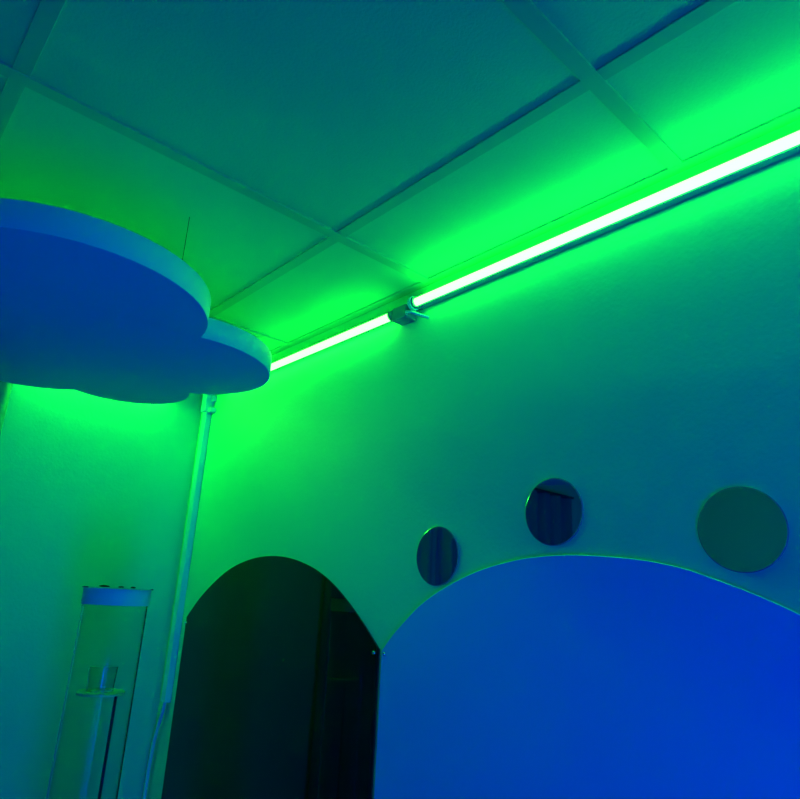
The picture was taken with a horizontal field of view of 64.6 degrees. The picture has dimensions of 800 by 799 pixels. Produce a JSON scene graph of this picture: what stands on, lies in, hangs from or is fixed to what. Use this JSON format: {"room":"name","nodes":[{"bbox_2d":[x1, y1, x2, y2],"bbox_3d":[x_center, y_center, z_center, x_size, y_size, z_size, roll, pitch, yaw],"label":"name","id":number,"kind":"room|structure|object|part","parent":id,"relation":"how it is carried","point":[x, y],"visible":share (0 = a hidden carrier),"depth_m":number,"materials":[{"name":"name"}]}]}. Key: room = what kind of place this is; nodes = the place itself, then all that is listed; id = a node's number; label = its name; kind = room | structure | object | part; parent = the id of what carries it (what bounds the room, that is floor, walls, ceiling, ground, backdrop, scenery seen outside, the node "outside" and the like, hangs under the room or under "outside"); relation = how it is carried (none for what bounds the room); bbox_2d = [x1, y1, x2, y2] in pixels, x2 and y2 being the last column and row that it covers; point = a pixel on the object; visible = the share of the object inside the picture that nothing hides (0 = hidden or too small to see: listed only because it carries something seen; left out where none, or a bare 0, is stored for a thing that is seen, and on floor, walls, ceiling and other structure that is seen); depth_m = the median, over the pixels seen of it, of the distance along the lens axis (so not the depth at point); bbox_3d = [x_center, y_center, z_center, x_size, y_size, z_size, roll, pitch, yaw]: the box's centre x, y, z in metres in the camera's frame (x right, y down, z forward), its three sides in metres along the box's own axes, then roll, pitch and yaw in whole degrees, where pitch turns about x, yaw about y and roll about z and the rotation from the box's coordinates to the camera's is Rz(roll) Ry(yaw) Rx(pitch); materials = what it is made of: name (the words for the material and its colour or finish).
{"room":"care facility","nodes":[
{"label":"care facility","id":0,"kind":"room"},
{"bbox_2d":[0,384,202,798],"bbox_3d":[-1.844,0.742,1.098,2.841,2.450,0.100,18,-23,-40],"label":"wall","id":1,"kind":"structure","parent":0,"point":[95,491],"depth_m":1.93,"materials":[{"name":"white paint"}]},
{"bbox_2d":[0,381,12,433],"bbox_3d":[-1.815,0.775,1.004,1.740,2.272,0.060,18,-23,-40],"label":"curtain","id":2,"kind":"object","parent":1,"relation":"attached to","point":[5,388],"visible":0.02,"depth_m":1.83,"materials":[{"name":"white fabric"}]},
{"bbox_2d":[0,0,65,138],"bbox_3d":[-0.058,-0.623,0.407,0.024,0.004,3.780,18,-23,-40],"label":"trim","id":3,"kind":"structure","parent":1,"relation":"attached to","point":[47,13],"depth_m":0.89,"materials":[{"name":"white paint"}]},
{"bbox_2d":[209,0,737,316],"bbox_3d":[0.379,-0.483,0.786,0.024,0.004,3.780,18,-23,-40],"label":"trim","id":4,"kind":"structure","parent":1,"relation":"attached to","point":[708,8],"depth_m":1.00,"materials":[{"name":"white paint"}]},
{"bbox_2d":[0,0,799,349],"bbox_3d":[-0.460,-0.776,0.064,2.841,0.046,3.820,18,-23,-40],"label":"ceiling","id":5,"kind":"structure","parent":0,"point":[328,110],"depth_m":0.99,"materials":[{"name":"paint"}]},
{"bbox_2d":[0,198,271,403],"bbox_3d":[-0.623,-0.241,1.219,0.698,0.290,0.758,0,-18,10],"label":"panel","id":6,"kind":"object","parent":5,"relation":"hanging from","point":[90,305],"visible":1,"depth_m":1.06,"materials":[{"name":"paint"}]},
{"bbox_2d":[146,119,799,798],"bbox_3d":[0.564,0.717,0.641,0.100,2.450,4.020,18,-23,-40],"label":"wall","id":7,"kind":"structure","parent":0,"point":[649,365],"depth_m":1.18,"materials":[{"name":"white paint"}]},
{"bbox_2d":[161,394,216,702],"bbox_3d":[-0.691,0.430,2.091,0.030,1.046,0.063,18,-23,-40],"label":"cable trunking","id":8,"kind":"object","parent":7,"relation":"attached to","point":[208,400],"visible":0.87,"depth_m":2.08,"materials":[{"name":"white plastic"}]},
{"bbox_2d":[142,703,165,798],"bbox_3d":[-0.771,1.561,1.772,0.013,1.350,0.052,18,-23,-40],"label":"cable","id":9,"kind":"object","parent":8,"relation":"attached to","point":[163,704],"visible":0.94,"depth_m":1.93,"materials":[{"name":"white plastic"}]},
{"bbox_2d":[0,60,427,281],"bbox_3d":[-0.970,-0.609,0.590,2.802,0.005,0.024,18,-23,-40],"label":"trim","id":10,"kind":"structure","parent":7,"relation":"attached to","point":[6,70],"depth_m":1.11,"materials":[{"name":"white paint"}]},
{"bbox_2d":[209,316,286,345],"bbox_3d":[-1.373,-0.497,1.013,2.802,0.005,0.024,18,-23,-40],"label":"trim","id":11,"kind":"structure","parent":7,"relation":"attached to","point":[254,333],"depth_m":1.84,"materials":[{"name":"green paint"}]},
{"bbox_2d":[161,556,379,798],"bbox_3d":[-0.388,1.207,1.472,0.008,1.642,0.930,18,-23,-40],"label":"mirror","id":12,"kind":"object","parent":7,"relation":"attached to","point":[276,697],"visible":1,"depth_m":1.57,"materials":[{"name":"silver mirror"}]},
{"bbox_2d":[270,310,392,370],"bbox_3d":[-0.309,-0.124,1.853,0.040,0.038,0.894,18,-23,-40],"label":"tube light","id":13,"kind":"object","parent":7,"relation":"attached to","point":[387,317],"visible":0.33,"depth_m":1.69,"materials":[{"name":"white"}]},
{"bbox_2d":[392,296,428,325],"bbox_3d":[0.022,-0.211,1.495,0.045,0.057,0.094,18,-23,-40],"label":"connector","id":14,"kind":"object","parent":7,"relation":"attached to","point":[405,314],"visible":0.84,"depth_m":1.49,"materials":[{"name":"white plastic"}]},
{"bbox_2d":[416,526,458,585],"bbox_3d":[0.075,0.314,1.272,0.003,0.117,0.117,18,-23,-40],"label":"round mirror","id":15,"kind":"object","parent":7,"relation":"attached to","point":[437,558],"visible":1,"depth_m":1.27,"materials":[{"name":"silver glass"}]},
{"bbox_2d":[270,106,799,354],"bbox_3d":[0.574,-0.419,0.954,0.022,0.005,3.820,18,-23,-40],"label":"trim","id":16,"kind":"structure","parent":7,"relation":"attached to","point":[793,115],"depth_m":1.19,"materials":[{"name":"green paint"}]},
{"bbox_2d":[525,478,583,545],"bbox_3d":[0.266,0.194,1.096,0.003,0.117,0.117,18,-23,-40],"label":"round mirror","id":17,"kind":"object","parent":7,"relation":"attached to","point":[554,511],"visible":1,"depth_m":1.09,"materials":[{"name":"silver glass"}]},
{"bbox_2d":[374,555,799,798],"bbox_3d":[0.253,1.032,0.796,0.010,1.631,0.946,18,-23,-40],"label":"panel","id":18,"kind":"object","parent":7,"relation":"attached to","point":[554,676],"visible":1,"depth_m":0.97,"materials":[{"name":"blue plastic"}]},
{"bbox_2d":[501,0,681,168],"bbox_3d":[-0.567,-0.722,0.168,2.802,0.005,0.024,18,-23,-40],"label":"trim","id":19,"kind":"structure","parent":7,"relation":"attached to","point":[526,11],"depth_m":0.89,"materials":[{"name":"green paint"}]},
{"bbox_2d":[410,130,799,310],"bbox_3d":[0.437,-0.338,1.068,0.038,0.028,1.198,18,-23,-40],"label":"tube light","id":20,"kind":"object","parent":7,"relation":"attached to","point":[789,145],"visible":1,"depth_m":1.10,"materials":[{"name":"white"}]},
{"bbox_2d":[697,486,788,572],"bbox_3d":[0.468,0.178,0.869,0.003,0.117,0.117,18,-23,-40],"label":"round mirror","id":21,"kind":"object","parent":7,"relation":"attached to","point":[742,529],"visible":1,"depth_m":0.86,"materials":[{"name":"silver glass"}]},
{"bbox_3d":[-0.576,1.585,-0.676,3.041,0.100,4.020,18,-23,-40],"label":"floor","id":22,"kind":"structure","parent":0,"visible":0},
{"bbox_2d":[46,586,153,798],"bbox_3d":[-0.710,1.250,1.258,0.158,1.682,0.158,18,-23,-40],"label":"column","id":23,"kind":"structure","parent":22,"relation":"on","point":[88,758],"depth_m":1.39,"materials":[{"name":"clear plastic"}]},
{"bbox_3d":[-0.671,0.450,1.508,0.158,0.003,0.158,18,-23,-40],"label":"lid","id":24,"kind":"part","parent":23,"relation":"part of","materials":[{"name":"teal plastic"}]}
]}

